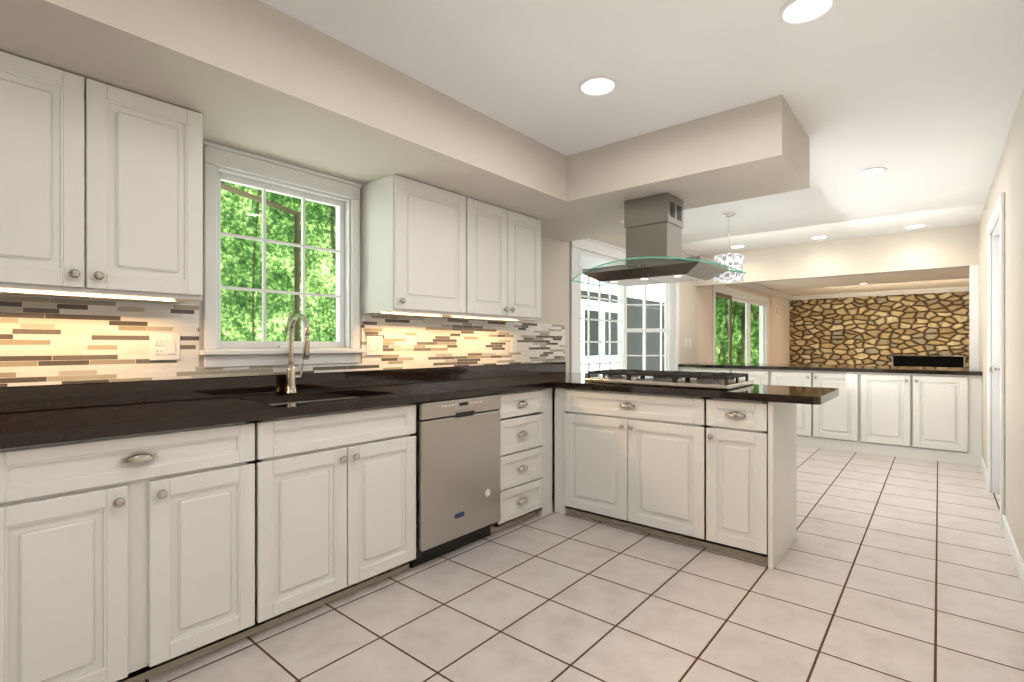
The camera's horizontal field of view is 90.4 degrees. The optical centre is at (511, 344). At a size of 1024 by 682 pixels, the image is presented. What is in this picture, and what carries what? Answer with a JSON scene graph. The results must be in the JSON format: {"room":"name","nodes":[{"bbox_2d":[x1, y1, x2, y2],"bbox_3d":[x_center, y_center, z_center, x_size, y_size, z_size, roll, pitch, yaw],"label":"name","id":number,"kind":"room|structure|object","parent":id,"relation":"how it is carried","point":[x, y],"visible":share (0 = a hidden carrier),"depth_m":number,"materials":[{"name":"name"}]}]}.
{"room":"kitchen","nodes":[
{"label":"kitchen","id":0,"kind":"room"},
{"bbox_2d":[13,146,788,386],"bbox_3d":[1.429,-0.050,5.981,0.140,2.440,16.200,0,0,40],"label":"wall","id":1,"kind":"structure","parent":0,"point":[555,281],"depth_m":5.64,"materials":[{"name":"paint"}]},
{"bbox_2d":[0,51,202,302],"bbox_3d":[-1.679,-0.582,1.906,0.333,0.764,0.838,0,0,40],"label":"upper cabinet","id":2,"kind":"object","parent":1,"relation":"attached to","point":[101,190],"depth_m":1.85,"materials":[{"name":"paint"}]},
{"bbox_2d":[199,140,364,367],"bbox_3d":[-1.354,-0.427,2.874,0.510,1.075,0.882,0,0,40],"label":"window","id":3,"kind":"structure","parent":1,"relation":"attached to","point":[220,156],"depth_m":2.72,"materials":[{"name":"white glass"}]},
{"bbox_2d":[0,294,564,386],"bbox_3d":[-1.005,-0.015,2.964,0.008,0.344,4.650,0,0,40],"label":"mosaic","id":4,"kind":"object","parent":1,"relation":"attached to","point":[50,340],"visible":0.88,"depth_m":2.27},
{"bbox_2d":[149,334,179,359],"bbox_3d":[-1.560,0.010,2.288,0.010,0.118,0.118,0,0,40],"label":"outlet","id":5,"kind":"object","parent":4,"relation":"attached to","point":[164,346],"visible":1,"depth_m":2.29,"materials":[{"name":"white plastic"}]},
{"bbox_2d":[366,336,382,354],"bbox_3d":[-0.847,0.005,3.139,0.010,0.118,0.118,0,0,40],"label":"outlet","id":6,"kind":"object","parent":4,"relation":"attached to","point":[374,345],"visible":1,"depth_m":3.14,"materials":[{"name":"white plastic"}]},
{"bbox_2d":[511,338,516,352],"bbox_3d":[0.014,0.005,4.165,0.009,0.118,0.072,0,0,40],"label":"outlet","id":7,"kind":"object","parent":4,"relation":"attached to","point":[513,345],"visible":1,"depth_m":4.16,"materials":[{"name":"white plastic"}]},
{"bbox_2d":[361,174,476,317],"bbox_3d":[-0.581,-0.582,3.214,0.333,0.764,0.633,0,0,40],"label":"upper cabinet","id":8,"kind":"object","parent":1,"relation":"attached to","point":[430,251],"depth_m":3.03,"materials":[{"name":"paint"}]},
{"bbox_2d":[469,200,540,321],"bbox_3d":[-0.180,-0.582,3.692,0.333,0.764,0.875,0,0,40],"label":"upper cabinet","id":9,"kind":"object","parent":1,"relation":"attached to","point":[508,242],"depth_m":3.62,"materials":[{"name":"paint"}]},
{"bbox_2d":[570,238,678,372],"bbox_3d":[1.172,0.058,6.000,0.622,2.225,2.620,0,0,40],"label":"french door","id":10,"kind":"structure","parent":1,"relation":"in","point":[582,258],"depth_m":6.26,"materials":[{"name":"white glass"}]},
{"bbox_2d":[685,338,690,346],"bbox_3d":[2.441,-0.032,7.071,0.010,0.112,0.184,0,0,40],"label":"light switch","id":11,"kind":"object","parent":1,"relation":"attached to","point":[686,342],"visible":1,"depth_m":7.07,"materials":[{"name":"white plastic"}]},
{"bbox_2d":[713,285,768,362],"bbox_3d":[4.121,0.110,9.172,0.162,2.120,3.330,0,0,40],"label":"window","id":12,"kind":"structure","parent":1,"relation":"in","point":[747,298],"depth_m":9.56,"materials":[{"name":"white wood"}]},
{"bbox_2d":[736,283,792,299],"bbox_3d":[4.638,-1.085,9.626,0.090,0.090,5.890,0,0,40],"label":"crown molding","id":13,"kind":"structure","parent":1,"relation":"attached to","point":[761,288],"depth_m":10.12,"materials":[{"name":"beige wood"}]},
{"bbox_2d":[141,446,1023,681],"bbox_3d":[2.855,1.230,4.849,6.100,0.120,16.300,0,0,40],"label":"floor","id":14,"kind":"structure","parent":0,"point":[892,569],"depth_m":2.27,"materials":[{"name":"tile"}]},
{"bbox_2d":[0,388,554,681],"bbox_3d":[-0.751,0.733,2.764,0.646,0.874,4.630,0,0,40],"label":"base cabinet","id":15,"kind":"object","parent":14,"relation":"on","point":[135,557],"visible":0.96,"depth_m":1.86,"materials":[{"name":"paint"}]},
{"bbox_2d":[0,362,591,448],"bbox_3d":[-0.759,0.227,2.759,0.647,0.137,4.650,0,0,40],"label":"countertop","id":16,"kind":"structure","parent":15,"relation":"on","point":[38,415],"depth_m":2.24,"materials":[{"name":"black stone"}]},
{"bbox_2d":[285,313,309,393],"bbox_3d":[-1.090,0.046,2.636,0.213,0.417,0.099,0,0,40],"label":"gooseneck faucet","id":17,"kind":"object","parent":16,"relation":"on","point":[291,376],"visible":1,"depth_m":2.65,"materials":[{"name":"silver metal"}]},
{"bbox_2d":[270,397,355,404],"bbox_3d":[-0.951,0.401,2.531,0.414,0.208,0.679,0,0,40],"label":"undermount sink","id":18,"kind":"object","parent":16,"relation":"in","point":[312,400],"depth_m":2.71,"materials":[{"name":"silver metal"}]},
{"bbox_2d":[409,394,500,567],"bbox_3d":[-0.501,0.735,3.045,0.638,0.871,0.612,0,0,40],"label":"dishwasher","id":19,"kind":"object","parent":14,"relation":"on","point":[457,473],"visible":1,"depth_m":2.80,"materials":[{"name":"silver metal"}]},
{"bbox_2d":[555,388,690,543],"bbox_3d":[0.893,0.733,3.404,1.112,0.874,0.567,0,0,40],"label":"base cabinet","id":20,"kind":"object","parent":14,"relation":"on","point":[623,459],"depth_m":3.19,"materials":[{"name":"paint"}]},
{"bbox_2d":[556,374,838,404],"bbox_3d":[1.119,0.276,3.239,1.560,0.040,0.660,0,0,40],"label":"countertop","id":21,"kind":"structure","parent":20,"relation":"on","point":[755,392],"depth_m":2.90,"materials":[{"name":"black stone"}]},
{"bbox_2d":[585,369,753,389],"bbox_3d":[1.020,0.216,3.354,0.940,0.077,0.520,0,0,40],"label":"gas cooktop","id":22,"kind":"object","parent":21,"relation":"in","point":[711,380],"visible":1,"depth_m":3.19,"materials":[{"name":"silver metal"}]},
{"bbox_2d":[680,367,695,371],"bbox_3d":[2.538,0.733,6.927,0.282,0.874,0.615,0,0,40],"label":"base cabinet","id":23,"kind":"object","parent":14,"relation":"on","point":[691,369],"depth_m":6.72,"materials":[{"name":"paint"}]},
{"bbox_2d":[696,367,759,384],"bbox_3d":[2.965,0.733,6.568,0.949,0.874,0.615,0,0,40],"label":"base cabinet","id":24,"kind":"object","parent":14,"relation":"on","point":[753,374],"depth_m":6.29,"materials":[{"name":"paint"}]},
{"bbox_2d":[691,397,796,569],"bbox_3d":[1.380,0.733,2.995,0.416,0.874,0.567,0,0,40],"label":"base cabinet","id":25,"kind":"object","parent":14,"relation":"on","point":[718,474],"depth_m":2.79,"materials":[{"name":"paint"}]},
{"bbox_2d":[760,369,847,450],"bbox_3d":[3.613,0.733,6.025,1.036,0.874,0.615,0,0,40],"label":"base cabinet","id":26,"kind":"object","parent":14,"relation":"on","point":[825,425],"depth_m":5.74,"materials":[{"name":"paint"}]},
{"bbox_2d":[848,372,981,465],"bbox_3d":[4.301,0.733,5.447,1.052,0.874,0.615,0,0,40],"label":"base cabinet","id":27,"kind":"object","parent":14,"relation":"on","point":[934,417],"depth_m":5.19,"materials":[{"name":"paint"}]},
{"bbox_2d":[678,362,982,375],"bbox_3d":[3.655,0.275,6.192,2.998,0.040,0.975,0,0,40],"label":"countertop","id":28,"kind":"structure","parent":27,"relation":"on","point":[898,369],"depth_m":5.71,"materials":[{"name":"black stone"}]},
{"bbox_2d":[259,0,1023,255],"bbox_3d":[0.639,-1.330,2.597,3.300,0.120,10.000,0,0,40],"label":"ceiling","id":29,"kind":"structure","parent":0,"point":[919,100],"depth_m":2.42,"materials":[{"name":"paint"}]},
{"bbox_2d":[0,0,625,241],"bbox_3d":[-1.254,-1.117,2.083,0.760,0.305,6.380,0,0,40],"label":"soffit","id":30,"kind":"object","parent":29,"relation":"attached to","point":[258,77],"depth_m":2.12,"materials":[{"name":"paint"}]},
{"bbox_2d":[579,76,616,95],"bbox_3d":[0.421,-1.265,2.493,0.186,0.010,0.186,0,0,40],"label":"recessed light","id":31,"kind":"object","parent":29,"relation":"in","point":[597,85],"visible":1,"depth_m":2.48,"materials":[{"name":"white plastic"}]},
{"bbox_2d":[567,95,809,220],"bbox_3d":[1.101,-1.117,3.280,1.310,0.305,0.720,0,0,40],"label":"soffit","id":32,"kind":"object","parent":29,"relation":"attached to","point":[756,149],"visible":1,"depth_m":2.98,"materials":[{"name":"paint"}]},
{"bbox_2d":[571,192,745,285],"bbox_3d":[0.951,-0.695,3.412,1.060,0.539,0.660,0,0,40],"label":"range hood","id":33,"kind":"object","parent":32,"relation":"attached to","point":[653,225],"visible":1,"depth_m":3.29,"materials":[{"name":"silver metal"}]},
{"bbox_2d":[714,212,743,282],"bbox_3d":[2.103,-0.943,4.933,0.268,0.654,0.268,0,0,40],"label":"pendant light","id":34,"kind":"object","parent":29,"relation":"hanging from","point":[732,259],"visible":0.92,"depth_m":4.83,"materials":[{"name":"white glass"}]},
{"bbox_2d":[730,245,744,247],"bbox_3d":[2.911,-1.265,6.565,0.186,0.010,0.186,0,0,40],"label":"recessed light","id":35,"kind":"object","parent":29,"relation":"in","point":[738,246],"visible":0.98,"depth_m":6.55,"materials":[{"name":"white plastic"}]},
{"bbox_2d":[779,0,835,23],"bbox_3d":[1.110,-1.265,1.914,0.186,0.010,0.186,0,0,40],"label":"recessed light","id":36,"kind":"object","parent":29,"relation":"in","point":[797,11],"visible":1,"depth_m":1.93,"materials":[{"name":"white plastic"}]},
{"bbox_2d":[810,235,828,238],"bbox_3d":[3.621,-1.265,5.995,0.186,0.010,0.186,0,0,40],"label":"recessed light","id":37,"kind":"object","parent":29,"relation":"in","point":[820,237],"visible":0.96,"depth_m":6.00,"materials":[{"name":"white plastic"}]},
{"bbox_2d":[856,167,886,176],"bbox_3d":[2.634,-1.265,3.730,0.186,0.010,0.186,0,0,40],"label":"recessed light","id":38,"kind":"object","parent":29,"relation":"in","point":[871,171],"visible":0.94,"depth_m":3.72,"materials":[{"name":"white plastic"}]},
{"bbox_2d":[905,224,926,228],"bbox_3d":[4.315,-1.265,5.439,0.186,0.010,0.186,0,0,40],"label":"recessed light","id":39,"kind":"object","parent":29,"relation":"in","point":[915,226],"visible":1,"depth_m":5.45,"materials":[{"name":"white plastic"}]},
{"bbox_2d":[694,224,978,368],"bbox_3d":[3.804,-0.050,6.370,3.000,2.440,0.150,0,0,40],"label":"wall","id":40,"kind":"structure","parent":0,"point":[944,248],"depth_m":5.91,"materials":[{"name":"paint"}]},
{"bbox_2d":[756,267,968,295],"bbox_3d":[6.477,-1.260,8.272,4.950,0.260,6.200,0,0,40],"label":"ceiling","id":41,"kind":"structure","parent":0,"point":[942,278],"depth_m":9.23,"materials":[{"name":"paint"}]},
{"bbox_2d":[789,291,968,367],"bbox_3d":[8.431,0.020,10.483,4.800,2.300,0.300,0,0,40],"label":"stone wall","id":42,"kind":"structure","parent":0,"point":[873,331],"depth_m":10.83,"materials":[{"name":"beige stone"}]},
{"bbox_2d":[793,286,968,299],"bbox_3d":[8.266,-1.085,10.366,4.500,0.090,0.090,0,0,40],"label":"crown molding","id":43,"kind":"structure","parent":42,"relation":"attached to","point":[949,289],"depth_m":10.70,"materials":[{"name":"beige wood"}]},
{"bbox_2d":[892,355,964,367],"bbox_3d":[8.390,0.693,10.279,1.140,0.955,0.064,0,0,40],"label":"fireplace insert","id":44,"kind":"object","parent":42,"relation":"attached to","point":[928,361],"visible":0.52,"depth_m":10.25,"materials":[{"name":"black metal"}]},
{"bbox_2d":[979,88,1023,561],"bbox_3d":[1.834,-0.050,1.594,0.120,2.440,10.000,0,0,40],"label":"wall","id":45,"kind":"structure","parent":0,"point":[1008,179],"depth_m":2.93,"materials":[{"name":"paint"}]},
{"bbox_2d":[980,456,986,483],"bbox_3d":[4.379,1.120,4.732,0.014,0.100,1.620,0,0,40],"label":"baseboard","id":46,"kind":"structure","parent":45,"relation":"attached to","point":[983,466],"depth_m":4.56,"materials":[{"name":"white wood"}]},
{"bbox_2d":[987,192,1004,529],"bbox_3d":[3.522,0.102,3.624,0.141,2.135,1.170,0,0,40],"label":"door","id":47,"kind":"structure","parent":45,"relation":"in","point":[996,369],"depth_m":4.00,"materials":[{"name":"white paint"}]},
{"bbox_2d":[1002,515,1023,591],"bbox_3d":[0.899,1.120,0.584,0.014,0.100,6.850,0,0,40],"label":"baseboard","id":48,"kind":"structure","parent":45,"relation":"attached to","point":[1017,559],"depth_m":2.73,"materials":[{"name":"white wood"}]},
{"label":"outside","id":49,"kind":"structure","parent":0,"visible":0},
{"bbox_2d":[221,181,758,362],"bbox_3d":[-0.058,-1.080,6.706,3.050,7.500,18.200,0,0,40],"label":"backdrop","id":50,"kind":"structure","parent":49,"point":[278,268],"depth_m":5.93,"materials":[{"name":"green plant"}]},
{"bbox_2d":[581,274,663,372],"bbox_3d":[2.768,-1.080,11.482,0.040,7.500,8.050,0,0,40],"label":"glass pane","id":51,"kind":"structure","parent":49,"point":[637,347],"depth_m":11.29,"materials":[{"name":"clear glass"}]}
]}

